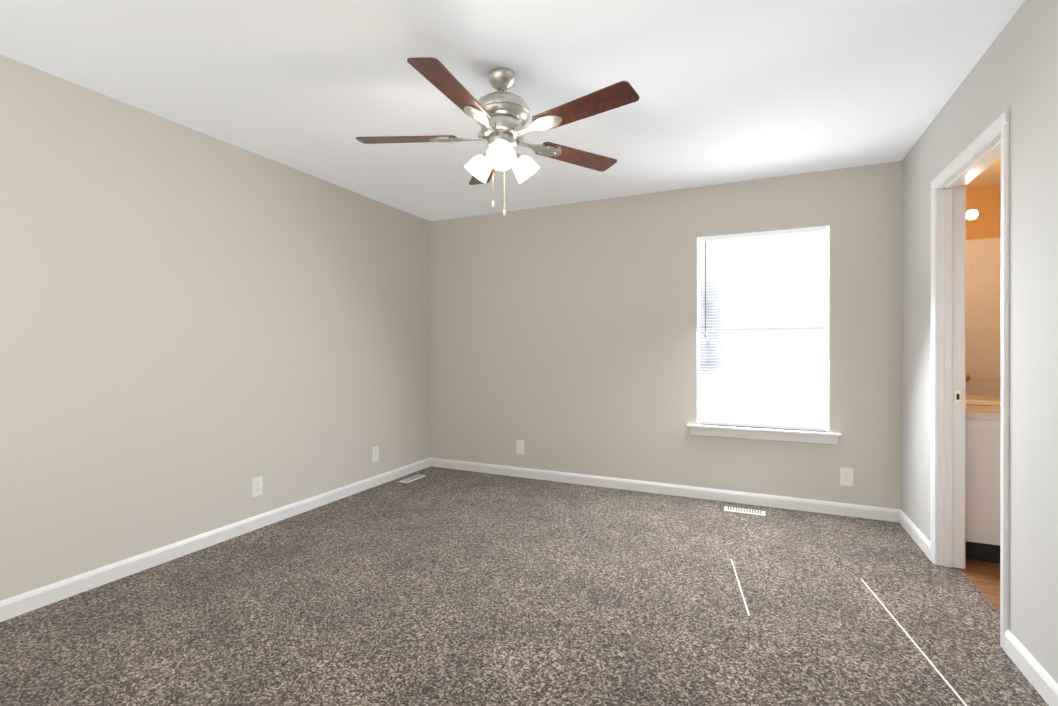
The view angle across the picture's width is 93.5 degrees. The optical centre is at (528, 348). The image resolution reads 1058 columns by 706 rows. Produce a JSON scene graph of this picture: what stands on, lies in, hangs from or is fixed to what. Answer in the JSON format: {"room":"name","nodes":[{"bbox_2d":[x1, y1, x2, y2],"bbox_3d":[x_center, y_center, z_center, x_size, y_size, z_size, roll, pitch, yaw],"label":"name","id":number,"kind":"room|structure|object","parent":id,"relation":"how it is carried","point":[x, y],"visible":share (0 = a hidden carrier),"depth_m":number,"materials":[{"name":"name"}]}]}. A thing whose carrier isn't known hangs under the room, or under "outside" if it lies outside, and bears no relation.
{"room":"empty bedroom","nodes":[
{"label":"empty bedroom","id":0,"kind":"room"},
{"bbox_2d":[0,55,429,600],"bbox_3d":[-2.011,-0.026,3.055,0.120,2.553,4.780,0,0,25],"label":"wall","id":1,"kind":"structure","parent":0,"point":[199,331],"depth_m":2.85,"materials":[{"name":"beige paint"}]},
{"bbox_2d":[0,458,431,621],"bbox_3d":[-1.951,1.157,3.028,0.014,0.088,4.540,0,0,25],"label":"baseboard","id":2,"kind":"structure","parent":1,"relation":"attached to","point":[26,602],"depth_m":2.85,"materials":[{"name":"white paint"}]},
{"bbox_2d":[252,476,262,496],"bbox_3d":[-1.816,0.920,3.329,0.008,0.126,0.078,0,0,25],"label":"electrical outlet","id":3,"kind":"object","parent":1,"relation":"attached to","point":[257,486],"visible":1,"depth_m":3.33,"materials":[{"name":"white plastic"}]},
{"bbox_2d":[372,446,378,461],"bbox_3d":[-1.344,0.919,4.361,0.008,0.126,0.078,0,0,25],"label":"electrical outlet","id":4,"kind":"object","parent":1,"relation":"attached to","point":[375,453],"visible":1,"depth_m":4.36,"materials":[{"name":"white plastic"}]},
{"bbox_2d":[0,0,1024,220],"bbox_3d":[0.866,-1.341,2.263,6.010,0.080,5.740,0,0,25],"label":"ceiling","id":5,"kind":"structure","parent":0,"point":[729,91],"depth_m":2.38,"materials":[{"name":"white paint"}]},
{"bbox_2d":[356,57,638,215],"bbox_3d":[-0.137,-0.958,2.323,1.338,0.687,1.299,0,0,25],"label":"ceiling fan","id":6,"kind":"object","parent":5,"relation":"hanging from","point":[500,115],"visible":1,"depth_m":2.27,"materials":[{"name":"silver metal"}]},
{"bbox_2d":[0,467,1048,705],"bbox_3d":[-0.116,1.227,2.188,4.050,0.050,4.540,0,0,25],"label":"floor carpet","id":7,"kind":"object","parent":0,"point":[442,587],"visible":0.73,"depth_m":2.25,"materials":[{"name":"carpet"}]},
{"bbox_2d":[399,474,424,482],"bbox_3d":[-1.075,1.193,4.596,0.100,0.010,0.280,0,0,25],"label":"floor air vent","id":8,"kind":"object","parent":7,"relation":"on","point":[412,478],"visible":1,"depth_m":4.58,"materials":[{"name":"white metal"}]},
{"bbox_2d":[724,506,765,515],"bbox_3d":[1.593,1.195,3.682,0.280,0.010,0.100,0,0,25],"label":"floor air vent","id":9,"kind":"object","parent":7,"relation":"on","point":[742,510],"visible":1,"depth_m":3.67,"materials":[{"name":"white metal"}]},
{"bbox_2d":[731,559,967,705],"bbox_3d":[1.299,1.200,2.200,0.805,0.001,1.100,0,0,25],"label":"light streaks","id":10,"kind":"object","parent":7,"relation":"on","point":[936,669],"depth_m":2.14,"materials":[{"name":"white"}]},
{"bbox_2d":[430,161,901,508],"bbox_3d":[0.809,-0.028,4.326,3.950,2.553,0.120,0,0,25],"label":"wall","id":11,"kind":"structure","parent":0,"point":[563,337],"depth_m":4.20,"materials":[{"name":"beige paint"}]},
{"bbox_2d":[516,440,523,453],"bbox_3d":[-0.083,0.918,4.665,0.078,0.126,0.008,0,0,25],"label":"electrical outlet","id":12,"kind":"object","parent":11,"relation":"attached to","point":[519,446],"visible":1,"depth_m":4.66,"materials":[{"name":"white plastic"}]},
{"bbox_2d":[432,458,895,521],"bbox_3d":[0.794,1.155,4.260,3.920,0.088,0.014,0,0,25],"label":"baseboard","id":13,"kind":"structure","parent":11,"relation":"attached to","point":[817,506],"depth_m":4.04,"materials":[{"name":"white paint"}]},
{"bbox_2d":[697,227,828,430],"bbox_3d":[1.807,-0.150,3.899,0.925,1.512,0.065,0,0,25],"label":"window","id":14,"kind":"structure","parent":11,"relation":"in","point":[826,326],"depth_m":3.87,"materials":[{"name":"white plastic"}]},
{"bbox_2d":[700,226,825,430],"bbox_3d":[1.782,-0.150,3.844,0.881,1.507,0.043,0,0,25],"label":"window blinds","id":15,"kind":"object","parent":14,"relation":"attached to","point":[743,345],"visible":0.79,"depth_m":3.84,"materials":[{"name":"white plastic"}]},
{"bbox_2d":[687,423,841,444],"bbox_3d":[1.773,0.649,3.825,1.065,0.085,0.101,0,0,25],"label":"window sill","id":16,"kind":"structure","parent":11,"relation":"attached to","point":[805,436],"depth_m":3.78,"materials":[{"name":"white paint"}]},
{"bbox_2d":[840,468,852,485],"bbox_3d":[2.285,0.920,3.581,0.078,0.126,0.008,0,0,25],"label":"electrical outlet","id":17,"kind":"object","parent":11,"relation":"attached to","point":[846,476],"visible":1,"depth_m":3.58,"materials":[{"name":"white plastic"}]},
{"bbox_2d":[901,0,1057,683],"bbox_3d":[1.889,-0.024,1.797,0.120,2.553,5.740,0,0,25],"label":"wall","id":18,"kind":"structure","parent":0,"point":[1014,70],"depth_m":1.88,"materials":[{"name":"grey paint"}]},
{"bbox_2d":[896,509,929,559],"bbox_3d":[2.422,1.156,3.123,0.014,0.088,0.648,0,0,25],"label":"baseboard","id":19,"kind":"structure","parent":18,"relation":"attached to","point":[920,539],"depth_m":3.13,"materials":[{"name":"white paint"}]},
{"bbox_2d":[930,109,1008,649],"bbox_3d":[2.153,0.124,2.374,0.150,2.154,0.934,0,0,25],"label":"door frame","id":20,"kind":"structure","parent":18,"relation":"attached to","point":[984,150],"depth_m":2.73,"materials":[{"name":"white paint"}]},
{"bbox_2d":[1004,629,1057,705],"bbox_3d":[1.297,1.160,0.666,0.014,0.088,2.888,0,0,25],"label":"baseboard","id":21,"kind":"structure","parent":18,"relation":"attached to","point":[1036,674],"depth_m":1.78,"materials":[{"name":"white paint"}]},
{"bbox_2d":[960,559,999,611],"bbox_3d":[3.165,1.228,2.424,1.720,0.046,3.300,0,0,25],"label":"floor","id":22,"kind":"structure","parent":0,"point":[983,577],"depth_m":2.63,"materials":[{"name":"brown wood"}]},
{"bbox_2d":[966,420,1000,562],"bbox_3d":[2.982,0.798,3.307,0.597,0.805,1.246,0,0,25],"label":"bathroom vanity","id":23,"kind":"object","parent":22,"relation":"on","point":[983,421],"depth_m":2.81,"materials":[{"name":"white wood"}]},
{"bbox_2d":[966,396,1000,419],"bbox_3d":[2.972,0.377,3.301,0.584,0.037,1.265,0,0,25],"label":"countertop","id":24,"kind":"structure","parent":23,"relation":"on","point":[977,407],"depth_m":3.00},
{"bbox_2d":[966,185,1000,239],"bbox_3d":[3.886,-0.027,3.973,1.700,2.553,0.120,0,0,25],"label":"wall","id":25,"kind":"structure","parent":0,"point":[985,203],"depth_m":4.01,"materials":[{"name":"brown paint"}]},
{"bbox_2d":[966,243,1000,397],"bbox_3d":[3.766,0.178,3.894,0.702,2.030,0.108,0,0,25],"label":"mirror","id":26,"kind":"object","parent":25,"relation":"attached to","point":[983,319],"depth_m":3.97,"materials":[{"name":"white mirror glass"}]},
{"bbox_2d":[966,238,1000,244],"bbox_3d":[3.789,0.157,3.942,0.850,2.085,0.015,0,0,25],"label":"trim","id":27,"kind":"structure","parent":25,"relation":"attached to","point":[983,241],"depth_m":4.00,"materials":[{"name":"white paint"}]},
{"bbox_3d":[2.403,-0.051,2.771,0.004,2.503,3.300,0,0,25],"label":"wall","id":28,"kind":"structure","parent":0,"visible":0},
{"bbox_2d":[966,210,977,219],"bbox_3d":[2.754,-0.785,3.368,0.134,0.090,1.120,0,0,25],"label":"sconce","id":29,"kind":"object","parent":28,"relation":"attached to","point":[971,214],"visible":0.1,"depth_m":2.89,"materials":[{"name":"white glass"}]}
]}

